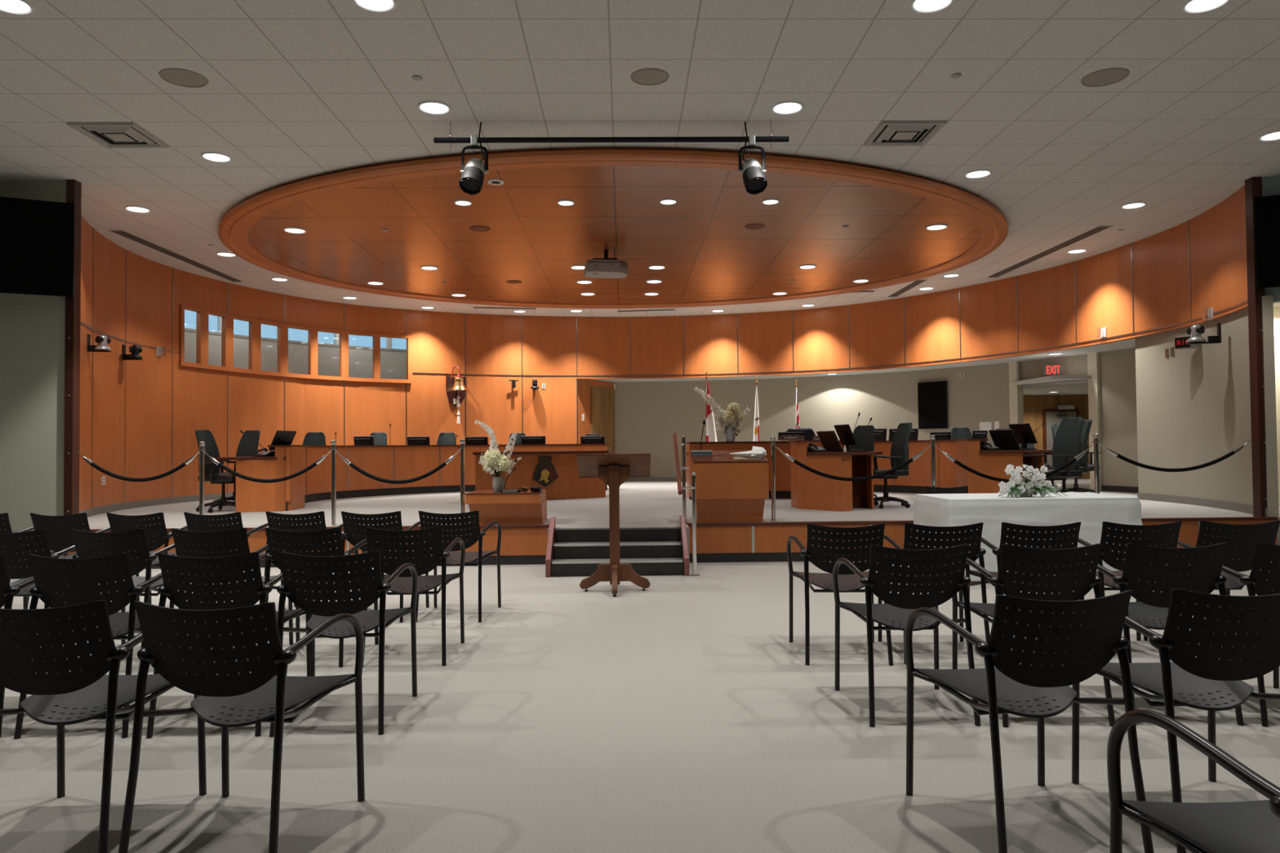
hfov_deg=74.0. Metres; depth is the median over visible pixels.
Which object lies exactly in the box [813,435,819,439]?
name plate
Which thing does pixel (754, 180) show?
stage light
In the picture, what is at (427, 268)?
recessed light
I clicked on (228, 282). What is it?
trim
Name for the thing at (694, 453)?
desk microphone
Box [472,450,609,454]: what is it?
countertop
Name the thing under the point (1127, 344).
ceiling
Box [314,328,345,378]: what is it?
window
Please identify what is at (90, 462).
rope
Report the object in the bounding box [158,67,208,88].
ceiling speaker
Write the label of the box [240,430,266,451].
gooseneck microphone
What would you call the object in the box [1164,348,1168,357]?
wall plate
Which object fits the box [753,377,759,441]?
flag
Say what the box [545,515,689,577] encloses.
steps
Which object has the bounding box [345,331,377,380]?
window
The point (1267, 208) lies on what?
television
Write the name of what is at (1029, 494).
bowl
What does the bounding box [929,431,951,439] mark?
monitor
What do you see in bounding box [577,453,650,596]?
podium
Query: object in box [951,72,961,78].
sprinkler cover
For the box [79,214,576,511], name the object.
wall
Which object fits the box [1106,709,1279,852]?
chair
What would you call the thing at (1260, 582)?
chair
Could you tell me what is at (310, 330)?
window
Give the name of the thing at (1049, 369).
exit sign
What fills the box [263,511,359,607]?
chair
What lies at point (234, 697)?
chair
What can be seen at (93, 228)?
trim
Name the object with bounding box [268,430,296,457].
monitor
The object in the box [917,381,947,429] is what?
television
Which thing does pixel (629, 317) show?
trim
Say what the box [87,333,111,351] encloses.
camera
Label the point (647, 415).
wall
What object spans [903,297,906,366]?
trim
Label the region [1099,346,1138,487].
wall
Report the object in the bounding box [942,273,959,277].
recessed light
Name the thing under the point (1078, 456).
rope
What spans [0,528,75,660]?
chair
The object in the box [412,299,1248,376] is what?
trim
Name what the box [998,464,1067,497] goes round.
centrepiece
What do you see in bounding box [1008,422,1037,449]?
monitor
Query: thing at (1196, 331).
camera
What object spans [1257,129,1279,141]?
recessed light
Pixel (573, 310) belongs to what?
recessed light
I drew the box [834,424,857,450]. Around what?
monitor
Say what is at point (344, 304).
trim
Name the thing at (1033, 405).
wall
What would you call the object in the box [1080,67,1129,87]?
ceiling speaker
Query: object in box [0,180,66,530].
wall
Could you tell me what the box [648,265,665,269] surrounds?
recessed light
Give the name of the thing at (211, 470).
office chair
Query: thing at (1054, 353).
recessed light
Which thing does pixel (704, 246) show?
ceiling
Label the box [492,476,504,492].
flower vase
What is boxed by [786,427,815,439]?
chair
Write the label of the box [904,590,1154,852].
chair
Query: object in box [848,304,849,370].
trim
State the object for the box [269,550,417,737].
chair
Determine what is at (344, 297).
recessed light
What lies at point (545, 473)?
plaque
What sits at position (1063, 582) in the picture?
chair
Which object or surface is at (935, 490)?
chair
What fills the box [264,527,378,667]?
chair
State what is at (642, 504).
floor
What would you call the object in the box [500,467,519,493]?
microphone
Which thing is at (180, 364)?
trim
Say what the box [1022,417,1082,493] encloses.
office chair
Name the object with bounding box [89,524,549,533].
trim
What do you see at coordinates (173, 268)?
trim
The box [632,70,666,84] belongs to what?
grille
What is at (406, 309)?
trim
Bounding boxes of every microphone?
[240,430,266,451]
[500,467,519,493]
[691,420,712,456]
[849,412,860,450]
[853,417,871,450]
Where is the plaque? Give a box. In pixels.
[533,456,558,486]
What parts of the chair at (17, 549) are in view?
seat, leg, backrest, armrest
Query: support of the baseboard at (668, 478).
attached to the wall at (647, 415)
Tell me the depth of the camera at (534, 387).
18.68 m
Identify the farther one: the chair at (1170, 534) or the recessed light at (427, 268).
the recessed light at (427, 268)
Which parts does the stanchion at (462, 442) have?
post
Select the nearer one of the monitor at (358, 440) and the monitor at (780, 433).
the monitor at (780, 433)
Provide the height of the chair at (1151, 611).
0.805 m
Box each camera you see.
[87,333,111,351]
[122,344,142,359]
[530,379,539,390]
[1186,323,1221,344]
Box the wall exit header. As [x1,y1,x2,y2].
[1019,354,1088,385]
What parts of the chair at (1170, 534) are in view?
armrest, leg, seat, cross rail, leg, backrest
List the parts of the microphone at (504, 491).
panel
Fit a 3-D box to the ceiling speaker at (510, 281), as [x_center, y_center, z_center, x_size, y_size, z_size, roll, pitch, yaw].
[-2.172,-2.497,14.687,0.265,0.008,0.265,0,-1,-1]
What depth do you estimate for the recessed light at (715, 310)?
18.38 m
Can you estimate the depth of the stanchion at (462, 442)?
9.34 m
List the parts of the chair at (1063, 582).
leg, rail, armrest, leg, seat, backrest, leg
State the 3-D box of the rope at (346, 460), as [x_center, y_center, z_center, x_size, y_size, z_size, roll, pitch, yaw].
[-2.659,0.443,9.346,1.374,0.378,0.043,0,-1,-1]
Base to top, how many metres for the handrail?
1.408 m
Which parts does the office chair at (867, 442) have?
backrest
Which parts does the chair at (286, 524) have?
leg, backrest, armrest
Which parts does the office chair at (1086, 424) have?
seat, backrest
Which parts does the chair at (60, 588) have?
leg, backrest, seat, cross rail, leg, rail, armrest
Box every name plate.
[778,435,804,439]
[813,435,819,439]
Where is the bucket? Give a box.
[724,428,736,441]
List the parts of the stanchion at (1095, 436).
post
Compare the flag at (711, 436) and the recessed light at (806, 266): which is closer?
the recessed light at (806, 266)
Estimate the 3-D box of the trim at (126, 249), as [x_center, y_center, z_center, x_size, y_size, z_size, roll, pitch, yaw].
[-7.452,-0.739,12.316,0.011,3.672,0.020,0,-1,-1]
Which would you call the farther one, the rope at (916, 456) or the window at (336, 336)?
the window at (336, 336)
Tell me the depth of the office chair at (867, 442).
13.00 m
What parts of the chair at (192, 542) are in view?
leg, backrest, seat, armrest, leg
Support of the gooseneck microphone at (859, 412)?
on the desk at (811, 491)
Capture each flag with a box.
[705,371,717,441]
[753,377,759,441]
[795,379,799,428]
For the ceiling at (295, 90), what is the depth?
7.09 m
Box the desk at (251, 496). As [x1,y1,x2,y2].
[213,444,305,512]
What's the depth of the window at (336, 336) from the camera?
18.36 m
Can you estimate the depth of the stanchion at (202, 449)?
9.29 m
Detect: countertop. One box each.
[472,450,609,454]
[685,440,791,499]
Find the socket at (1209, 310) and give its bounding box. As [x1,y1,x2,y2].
[1208,309,1210,318]
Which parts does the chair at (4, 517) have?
backrest, armrest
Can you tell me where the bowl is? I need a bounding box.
[1022,491,1033,497]
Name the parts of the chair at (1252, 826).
leg, rail, armrest, seat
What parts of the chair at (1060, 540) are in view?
leg, rail, armrest, leg, seat, backrest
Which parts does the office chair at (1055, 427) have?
backrest, seat, armrest post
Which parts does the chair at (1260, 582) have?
armrest, leg, backrest, leg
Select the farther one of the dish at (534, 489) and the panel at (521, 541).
the dish at (534, 489)
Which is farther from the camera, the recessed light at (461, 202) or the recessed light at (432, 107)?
the recessed light at (461, 202)
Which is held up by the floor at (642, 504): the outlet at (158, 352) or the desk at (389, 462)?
the desk at (389, 462)
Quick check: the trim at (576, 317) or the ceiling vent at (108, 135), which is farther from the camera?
the trim at (576, 317)
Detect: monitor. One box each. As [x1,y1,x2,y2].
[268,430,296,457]
[353,435,373,445]
[407,436,430,444]
[465,436,488,444]
[521,435,545,444]
[580,435,604,444]
[777,431,803,439]
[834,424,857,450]
[874,428,886,440]
[888,428,918,440]
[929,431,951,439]
[972,430,987,444]
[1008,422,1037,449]
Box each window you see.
[179,304,204,366]
[204,309,229,369]
[217,315,221,332]
[229,314,256,372]
[256,319,284,374]
[284,324,314,377]
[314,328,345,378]
[333,333,339,344]
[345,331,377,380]
[377,333,412,382]
[386,337,391,348]
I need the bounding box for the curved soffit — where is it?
[575,184,1248,378]
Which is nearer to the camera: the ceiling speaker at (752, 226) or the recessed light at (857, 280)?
the ceiling speaker at (752, 226)
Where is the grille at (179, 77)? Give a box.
[161,70,205,86]
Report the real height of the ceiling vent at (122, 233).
0.013 m
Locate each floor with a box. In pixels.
[0,560,1279,852]
[12,479,1279,568]
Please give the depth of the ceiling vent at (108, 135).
7.84 m
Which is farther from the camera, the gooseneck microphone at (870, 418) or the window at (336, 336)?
the window at (336, 336)
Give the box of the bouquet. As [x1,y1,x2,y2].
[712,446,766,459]
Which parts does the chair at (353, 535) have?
leg, backrest, leg, armrest, leg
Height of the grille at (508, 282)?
0.003 m
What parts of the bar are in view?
hanger rod, hanger rod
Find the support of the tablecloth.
on the folding table
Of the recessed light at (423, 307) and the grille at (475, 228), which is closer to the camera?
the grille at (475, 228)
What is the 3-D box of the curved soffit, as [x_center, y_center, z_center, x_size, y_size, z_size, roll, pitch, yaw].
[4.151,-1.907,15.522,3.824,1.392,12.845,1,-2,-41]
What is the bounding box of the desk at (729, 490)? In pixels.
[688,450,768,522]
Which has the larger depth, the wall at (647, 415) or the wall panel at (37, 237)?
the wall at (647, 415)
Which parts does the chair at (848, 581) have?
leg, armrest, rail, leg, seat, cross rail, backrest, leg, leg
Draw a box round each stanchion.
[196,441,206,515]
[328,440,337,526]
[457,439,466,524]
[769,436,777,521]
[928,435,937,490]
[1091,433,1100,493]
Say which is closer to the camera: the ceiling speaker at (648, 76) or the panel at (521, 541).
the ceiling speaker at (648, 76)
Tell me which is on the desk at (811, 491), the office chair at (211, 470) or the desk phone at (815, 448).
the desk phone at (815, 448)
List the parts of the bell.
label plate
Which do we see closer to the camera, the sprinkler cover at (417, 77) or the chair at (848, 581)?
the chair at (848, 581)
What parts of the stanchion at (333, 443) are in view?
post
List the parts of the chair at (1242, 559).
armrest, seat, leg, cross rail, backrest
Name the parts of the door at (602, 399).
frame, frame, frame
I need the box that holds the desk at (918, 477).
[848,438,988,493]
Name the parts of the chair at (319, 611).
leg, rail, leg, backrest, cross rail, seat, leg, rail, armrest, leg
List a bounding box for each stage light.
[458,121,488,195]
[737,121,767,195]
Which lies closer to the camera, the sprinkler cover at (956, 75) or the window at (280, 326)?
the sprinkler cover at (956, 75)
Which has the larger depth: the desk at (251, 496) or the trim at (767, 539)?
the desk at (251, 496)
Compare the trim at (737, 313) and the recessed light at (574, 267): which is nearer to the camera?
the recessed light at (574, 267)
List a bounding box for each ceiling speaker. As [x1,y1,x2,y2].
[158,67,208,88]
[469,226,490,231]
[506,280,521,283]
[630,67,669,85]
[744,223,764,229]
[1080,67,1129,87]
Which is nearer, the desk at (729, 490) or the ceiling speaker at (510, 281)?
the desk at (729, 490)
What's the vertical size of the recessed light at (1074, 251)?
0.016 m
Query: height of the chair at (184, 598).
0.805 m
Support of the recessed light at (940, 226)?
in the ceiling at (704, 246)
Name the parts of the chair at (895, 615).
leg, armrest, rail, leg, seat, cross rail, backrest, leg, rail, leg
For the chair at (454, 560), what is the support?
on the floor at (681, 713)
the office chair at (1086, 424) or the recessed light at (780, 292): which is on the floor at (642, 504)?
the office chair at (1086, 424)
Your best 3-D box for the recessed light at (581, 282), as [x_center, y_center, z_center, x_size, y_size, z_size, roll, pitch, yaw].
[-0.963,-2.505,14.743,0.285,0.016,0.285,0,-1,-1]
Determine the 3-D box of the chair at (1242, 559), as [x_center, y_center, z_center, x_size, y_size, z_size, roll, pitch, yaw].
[3.450,0.947,5.107,0.564,0.805,0.594,-1,-1,2]
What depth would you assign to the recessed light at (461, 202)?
9.92 m
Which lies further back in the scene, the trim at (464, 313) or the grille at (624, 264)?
the trim at (464, 313)
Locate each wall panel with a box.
[0,196,75,297]
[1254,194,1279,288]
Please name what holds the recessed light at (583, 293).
in the ceiling at (704, 246)
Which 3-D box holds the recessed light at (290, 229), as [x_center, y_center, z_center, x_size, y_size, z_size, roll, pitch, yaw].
[-4.507,-2.560,11.103,0.285,0.016,0.285,0,-1,-1]
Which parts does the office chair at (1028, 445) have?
backrest, armrest post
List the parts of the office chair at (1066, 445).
armrest, armrest post, seat, armrest, backrest, armrest post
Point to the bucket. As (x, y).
(730, 435)
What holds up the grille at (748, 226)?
attached to the ceiling speaker at (752, 226)
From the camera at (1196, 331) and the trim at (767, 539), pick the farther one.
the camera at (1196, 331)
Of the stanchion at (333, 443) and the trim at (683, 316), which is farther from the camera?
the trim at (683, 316)
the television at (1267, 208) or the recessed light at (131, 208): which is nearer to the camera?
the television at (1267, 208)
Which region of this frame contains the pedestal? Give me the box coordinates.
[464,486,546,524]
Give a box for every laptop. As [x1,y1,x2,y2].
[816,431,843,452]
[988,429,1035,449]
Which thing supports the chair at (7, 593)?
on the floor at (681, 713)
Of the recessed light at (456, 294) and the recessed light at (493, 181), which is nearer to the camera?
the recessed light at (493, 181)
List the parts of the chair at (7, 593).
backrest, leg, armrest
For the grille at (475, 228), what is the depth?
11.11 m
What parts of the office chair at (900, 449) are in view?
armrest post, armrest, seat, armrest, armrest post, backrest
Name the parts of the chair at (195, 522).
backrest, armrest, seat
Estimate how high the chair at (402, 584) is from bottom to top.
0.805 m
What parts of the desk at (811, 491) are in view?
tall panel, panel, leg panel, leg panel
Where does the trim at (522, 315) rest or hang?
attached to the wall at (493, 341)
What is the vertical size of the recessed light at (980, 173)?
0.016 m
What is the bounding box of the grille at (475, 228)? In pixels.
[471,226,488,231]
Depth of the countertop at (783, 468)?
13.41 m
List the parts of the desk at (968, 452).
tall panel, panel, leg panel, leg panel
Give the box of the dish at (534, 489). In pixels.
[529,486,542,492]
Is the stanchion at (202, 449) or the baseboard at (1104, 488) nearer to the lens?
the stanchion at (202, 449)
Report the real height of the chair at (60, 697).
0.805 m
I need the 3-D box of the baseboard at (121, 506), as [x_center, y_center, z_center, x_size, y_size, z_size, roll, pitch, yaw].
[-5.325,1.189,14.853,3.429,0.100,10.856,-1,-2,26]
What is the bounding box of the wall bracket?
[509,379,518,387]
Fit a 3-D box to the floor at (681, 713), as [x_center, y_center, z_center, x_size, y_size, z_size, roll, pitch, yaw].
[1.090,1.499,9.488,22.500,0.050,27.000,0,-1,-1]
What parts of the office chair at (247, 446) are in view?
seat, backrest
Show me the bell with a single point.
(455, 388)
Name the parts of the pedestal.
cable coil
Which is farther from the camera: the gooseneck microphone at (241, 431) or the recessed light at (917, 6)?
the gooseneck microphone at (241, 431)
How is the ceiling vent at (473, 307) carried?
in the ceiling at (295, 90)
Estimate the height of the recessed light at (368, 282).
0.016 m
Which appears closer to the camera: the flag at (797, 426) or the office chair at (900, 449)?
the office chair at (900, 449)
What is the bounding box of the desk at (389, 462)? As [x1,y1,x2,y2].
[236,443,615,511]
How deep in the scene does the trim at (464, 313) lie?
18.43 m
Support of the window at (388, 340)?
in the wall at (393, 363)
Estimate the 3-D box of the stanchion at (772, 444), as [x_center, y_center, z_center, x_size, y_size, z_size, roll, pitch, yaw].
[1.477,0.580,9.417,0.086,0.937,0.071,-2,-2,37]
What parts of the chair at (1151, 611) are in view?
armrest, leg, seat, backrest, leg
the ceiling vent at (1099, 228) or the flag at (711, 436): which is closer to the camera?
the ceiling vent at (1099, 228)
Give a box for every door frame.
[574,378,577,444]
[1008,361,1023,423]
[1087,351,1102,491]
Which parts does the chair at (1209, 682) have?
leg, armrest, rail, cross rail, leg, seat, leg, backrest, rail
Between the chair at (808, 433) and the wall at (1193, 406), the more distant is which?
the chair at (808, 433)
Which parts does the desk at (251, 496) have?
panel, tall panel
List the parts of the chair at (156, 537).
backrest, leg, seat, leg, armrest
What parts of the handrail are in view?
rail, post, post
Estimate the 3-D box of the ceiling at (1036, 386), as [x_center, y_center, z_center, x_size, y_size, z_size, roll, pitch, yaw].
[9.564,-0.822,17.495,4.824,0.060,5.211,0,-1,-1]
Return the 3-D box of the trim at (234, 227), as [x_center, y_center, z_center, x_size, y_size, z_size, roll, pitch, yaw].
[-0.339,-2.571,12.855,11.330,0.112,9.381,0,-1,-1]
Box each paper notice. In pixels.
[979,422,991,431]
[994,421,999,429]
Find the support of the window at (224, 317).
in the wall at (493, 341)
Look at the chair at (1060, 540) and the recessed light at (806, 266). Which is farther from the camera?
the recessed light at (806, 266)
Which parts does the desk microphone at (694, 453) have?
panel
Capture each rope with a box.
[77,451,199,481]
[204,450,331,483]
[335,448,460,484]
[775,444,930,481]
[935,444,1093,482]
[1098,440,1251,471]
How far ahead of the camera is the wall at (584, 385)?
19.46 m
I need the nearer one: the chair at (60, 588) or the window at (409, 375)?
the chair at (60, 588)
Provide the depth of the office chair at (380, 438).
16.44 m
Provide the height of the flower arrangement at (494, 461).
0.689 m
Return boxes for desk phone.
[253,448,275,457]
[807,442,827,452]
[980,441,1001,450]
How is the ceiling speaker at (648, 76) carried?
attached to the ceiling at (295, 90)
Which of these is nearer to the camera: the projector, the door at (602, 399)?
the projector
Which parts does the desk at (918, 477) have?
panel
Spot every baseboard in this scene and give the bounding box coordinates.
[79,492,232,517]
[132,555,546,568]
[625,476,686,481]
[689,551,1235,562]
[1101,484,1138,493]
[1137,492,1267,516]
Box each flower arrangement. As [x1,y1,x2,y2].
[474,419,523,477]
[693,386,751,435]
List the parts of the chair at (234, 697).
leg, rail, backrest, leg, seat, leg, cross rail, rail, armrest, leg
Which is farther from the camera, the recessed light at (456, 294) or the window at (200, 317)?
the recessed light at (456, 294)
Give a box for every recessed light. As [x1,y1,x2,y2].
[0,0,35,14]
[124,205,151,213]
[200,151,232,162]
[215,251,236,257]
[271,277,288,281]
[283,226,306,233]
[342,296,357,299]
[352,0,396,12]
[367,281,383,284]
[417,100,451,114]
[420,265,438,270]
[420,306,434,309]
[451,293,466,297]
[453,200,471,205]
[487,178,504,185]
[513,310,526,312]
[557,200,574,205]
[569,265,585,269]
[569,309,582,311]
[576,280,592,284]
[580,292,595,295]
[644,292,658,295]
[645,280,662,283]
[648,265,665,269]
[659,198,676,204]
[711,309,724,311]
[761,198,779,204]
[770,100,804,114]
[772,291,787,295]
[798,264,816,269]
[801,303,814,306]
[852,279,869,282]
[910,0,954,13]
[918,286,933,290]
[925,223,947,230]
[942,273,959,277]
[964,168,991,178]
[1047,352,1062,355]
[1066,248,1087,253]
[1120,201,1146,208]
[1181,0,1230,13]
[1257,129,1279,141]
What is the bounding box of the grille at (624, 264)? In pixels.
[621,261,627,267]
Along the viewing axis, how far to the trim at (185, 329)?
17.75 m
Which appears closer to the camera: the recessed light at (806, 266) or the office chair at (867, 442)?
the office chair at (867, 442)
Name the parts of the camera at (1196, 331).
shelf arm, wall plate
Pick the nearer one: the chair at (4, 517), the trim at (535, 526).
the chair at (4, 517)
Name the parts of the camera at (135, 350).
wall plate, shelf arm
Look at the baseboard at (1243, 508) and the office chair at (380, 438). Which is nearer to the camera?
the baseboard at (1243, 508)
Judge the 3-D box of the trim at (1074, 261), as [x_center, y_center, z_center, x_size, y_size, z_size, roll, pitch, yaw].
[7.031,-1.976,13.714,0.009,1.392,0.020,0,-1,-15]
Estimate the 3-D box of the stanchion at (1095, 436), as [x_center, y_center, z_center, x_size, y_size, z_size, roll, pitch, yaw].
[5.096,0.549,9.483,0.086,0.937,0.071,-2,-2,37]
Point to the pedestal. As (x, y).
(522, 508)
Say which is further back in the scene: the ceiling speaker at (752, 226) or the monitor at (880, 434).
the monitor at (880, 434)
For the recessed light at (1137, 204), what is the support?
in the ceiling at (295, 90)
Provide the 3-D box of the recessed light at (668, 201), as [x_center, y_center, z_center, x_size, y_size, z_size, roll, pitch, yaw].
[0.331,-2.631,9.949,0.205,0.016,0.205,0,-1,-1]
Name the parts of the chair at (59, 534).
backrest, seat, armrest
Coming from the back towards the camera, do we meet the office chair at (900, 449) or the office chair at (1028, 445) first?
the office chair at (1028, 445)
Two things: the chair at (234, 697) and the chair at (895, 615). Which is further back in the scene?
the chair at (895, 615)
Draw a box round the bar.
[433,121,789,150]
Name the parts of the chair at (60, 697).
rail, backrest, leg, seat, leg, cross rail, rail, armrest, leg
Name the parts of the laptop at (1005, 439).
lid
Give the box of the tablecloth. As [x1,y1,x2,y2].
[913,492,1142,581]
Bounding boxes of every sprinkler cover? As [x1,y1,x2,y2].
[412,75,422,80]
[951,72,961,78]
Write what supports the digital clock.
attached to the wall at (1193, 406)
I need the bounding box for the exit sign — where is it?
[1043,364,1062,375]
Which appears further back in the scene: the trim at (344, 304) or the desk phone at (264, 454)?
the trim at (344, 304)
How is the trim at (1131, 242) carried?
attached to the curved soffit
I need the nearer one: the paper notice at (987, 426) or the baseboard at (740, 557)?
the baseboard at (740, 557)
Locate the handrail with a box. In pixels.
[672,432,699,576]
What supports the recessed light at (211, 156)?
in the ceiling at (295, 90)
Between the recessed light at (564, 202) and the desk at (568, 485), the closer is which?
the recessed light at (564, 202)
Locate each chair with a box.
[0,512,59,608]
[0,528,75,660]
[0,554,85,737]
[0,600,206,852]
[13,553,196,738]
[27,512,139,605]
[63,528,201,663]
[106,512,209,604]
[118,600,364,852]
[146,551,312,738]
[168,528,293,659]
[178,511,283,608]
[195,429,235,512]
[213,430,260,506]
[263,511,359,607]
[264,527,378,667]
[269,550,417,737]
[302,431,324,445]
[340,511,429,622]
[362,526,465,667]
[369,432,386,445]
[415,511,501,622]
[436,432,456,444]
[507,432,525,444]
[585,433,599,435]
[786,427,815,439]
[786,523,893,666]
[832,544,981,727]
[849,425,877,497]
[873,422,912,508]
[876,522,990,664]
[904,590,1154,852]
[925,485,968,493]
[950,543,1115,727]
[951,426,972,439]
[964,522,1084,641]
[1018,443,1049,493]
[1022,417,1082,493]
[1044,419,1092,492]
[1051,423,1100,493]
[1057,520,1187,662]
[1066,542,1244,725]
[1070,588,1279,852]
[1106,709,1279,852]
[1143,520,1279,640]
[1177,542,1279,726]
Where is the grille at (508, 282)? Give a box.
[507,280,520,283]
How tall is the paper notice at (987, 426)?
0.180 m
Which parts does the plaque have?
crown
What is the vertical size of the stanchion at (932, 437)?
0.937 m
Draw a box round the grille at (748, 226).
[746,224,764,228]
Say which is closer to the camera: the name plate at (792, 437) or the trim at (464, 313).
the name plate at (792, 437)
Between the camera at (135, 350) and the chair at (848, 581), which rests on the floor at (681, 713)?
the chair at (848, 581)
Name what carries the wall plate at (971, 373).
attached to the wall at (647, 415)
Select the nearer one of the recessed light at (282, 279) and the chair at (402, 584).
the chair at (402, 584)
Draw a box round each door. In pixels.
[590,386,614,452]
[1042,404,1080,479]
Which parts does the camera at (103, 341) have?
wall plate, shelf arm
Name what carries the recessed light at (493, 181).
in the ceiling at (704, 246)
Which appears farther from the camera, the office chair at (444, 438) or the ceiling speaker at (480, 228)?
the office chair at (444, 438)
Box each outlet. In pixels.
[155,346,161,356]
[1100,327,1106,337]
[1207,306,1213,319]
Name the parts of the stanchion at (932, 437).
post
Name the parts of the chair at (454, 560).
leg, leg, backrest, cross rail, seat, leg, rail, armrest, leg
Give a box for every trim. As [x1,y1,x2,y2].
[63,179,81,555]
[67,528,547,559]
[80,320,179,352]
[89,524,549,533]
[91,227,93,508]
[124,248,127,502]
[171,267,173,497]
[178,363,412,383]
[184,328,406,351]
[218,147,1008,308]
[226,282,228,493]
[284,294,284,431]
[343,303,345,445]
[346,540,349,551]
[405,309,407,444]
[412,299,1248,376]
[464,313,466,436]
[521,315,523,432]
[576,316,577,444]
[629,316,631,377]
[683,315,684,377]
[686,516,1277,526]
[688,520,1277,553]
[737,313,738,375]
[751,525,754,552]
[791,310,794,373]
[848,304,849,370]
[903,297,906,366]
[959,287,960,360]
[1016,275,1018,354]
[1074,261,1076,346]
[1130,242,1133,336]
[1187,219,1191,324]
[1244,177,1266,516]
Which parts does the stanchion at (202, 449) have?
post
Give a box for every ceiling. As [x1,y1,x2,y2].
[0,0,1279,316]
[248,166,979,304]
[590,338,1135,382]
[1011,374,1092,395]
[1273,302,1279,308]
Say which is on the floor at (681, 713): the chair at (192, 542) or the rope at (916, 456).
the chair at (192, 542)
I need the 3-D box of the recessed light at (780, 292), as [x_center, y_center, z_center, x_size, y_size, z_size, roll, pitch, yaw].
[2.636,-2.506,16.018,0.285,0.016,0.285,0,-1,-1]
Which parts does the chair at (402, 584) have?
leg, backrest, cross rail, seat, leg, rail, armrest, leg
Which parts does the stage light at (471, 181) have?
knob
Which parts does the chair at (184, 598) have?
leg, backrest, seat, leg, rail, armrest, leg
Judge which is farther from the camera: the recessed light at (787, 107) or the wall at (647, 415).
the wall at (647, 415)
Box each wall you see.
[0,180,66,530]
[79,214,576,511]
[184,330,406,379]
[576,378,615,452]
[614,362,1009,477]
[1022,394,1089,479]
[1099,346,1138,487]
[1134,295,1279,517]
[1262,175,1279,302]
[1273,306,1279,506]
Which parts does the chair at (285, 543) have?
leg, leg, backrest, leg, armrest, leg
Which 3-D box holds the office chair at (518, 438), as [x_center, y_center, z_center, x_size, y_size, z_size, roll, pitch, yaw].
[-2.515,0.697,17.233,0.668,1.140,0.704,0,-1,-1]
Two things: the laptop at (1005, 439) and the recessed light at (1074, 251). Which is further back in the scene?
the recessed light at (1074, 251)
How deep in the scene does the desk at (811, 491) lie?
11.03 m
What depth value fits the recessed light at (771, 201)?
9.97 m
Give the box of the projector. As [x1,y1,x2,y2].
[584,246,627,278]
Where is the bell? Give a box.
[445,365,466,423]
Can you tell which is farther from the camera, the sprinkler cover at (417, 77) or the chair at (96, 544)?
the sprinkler cover at (417, 77)
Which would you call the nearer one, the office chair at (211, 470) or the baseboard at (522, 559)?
the baseboard at (522, 559)
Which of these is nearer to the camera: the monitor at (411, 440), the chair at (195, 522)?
the chair at (195, 522)
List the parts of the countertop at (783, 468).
panel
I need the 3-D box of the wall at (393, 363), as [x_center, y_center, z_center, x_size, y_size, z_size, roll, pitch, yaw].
[-7.563,-0.256,15.913,1.384,3.080,9.374,-1,-2,28]
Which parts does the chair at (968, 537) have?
leg, armrest, leg, backrest, leg, rail, leg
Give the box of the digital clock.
[1174,336,1199,350]
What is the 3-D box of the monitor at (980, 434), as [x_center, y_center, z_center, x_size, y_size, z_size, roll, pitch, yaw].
[5.892,0.231,14.681,0.262,0.329,0.228,0,-1,-9]
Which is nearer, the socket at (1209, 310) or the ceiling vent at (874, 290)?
the socket at (1209, 310)
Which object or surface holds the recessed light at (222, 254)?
in the ceiling at (295, 90)
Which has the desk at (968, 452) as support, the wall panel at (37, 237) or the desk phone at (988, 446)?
the desk phone at (988, 446)
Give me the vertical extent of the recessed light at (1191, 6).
0.016 m
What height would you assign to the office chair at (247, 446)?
1.142 m
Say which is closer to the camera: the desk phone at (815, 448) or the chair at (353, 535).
the chair at (353, 535)
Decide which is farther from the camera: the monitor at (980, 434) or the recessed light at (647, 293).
the recessed light at (647, 293)
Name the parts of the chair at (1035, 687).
leg, armrest, rail, cross rail, seat, leg, leg, backrest, rail, leg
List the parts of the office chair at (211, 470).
backrest, armrest post, armrest, seat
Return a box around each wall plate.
[102,476,105,485]
[959,371,964,377]
[969,370,973,377]
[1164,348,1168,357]
[1170,346,1173,355]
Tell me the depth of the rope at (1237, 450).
9.50 m
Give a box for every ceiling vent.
[66,122,168,147]
[108,230,242,281]
[473,306,536,309]
[617,308,675,312]
[855,289,875,292]
[863,120,947,146]
[888,279,927,297]
[987,225,1112,277]
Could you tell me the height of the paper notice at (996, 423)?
0.160 m
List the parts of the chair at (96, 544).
backrest, leg, seat, leg, cross rail, rail, armrest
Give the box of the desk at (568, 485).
[472,450,609,500]
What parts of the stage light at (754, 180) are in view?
knob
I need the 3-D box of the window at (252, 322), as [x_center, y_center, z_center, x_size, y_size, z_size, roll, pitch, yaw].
[-7.102,-1.464,15.147,0.100,0.970,0.628,-1,-1,20]
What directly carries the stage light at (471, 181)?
hanging from the bar
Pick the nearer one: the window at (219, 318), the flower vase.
the flower vase
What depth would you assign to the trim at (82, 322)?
12.24 m

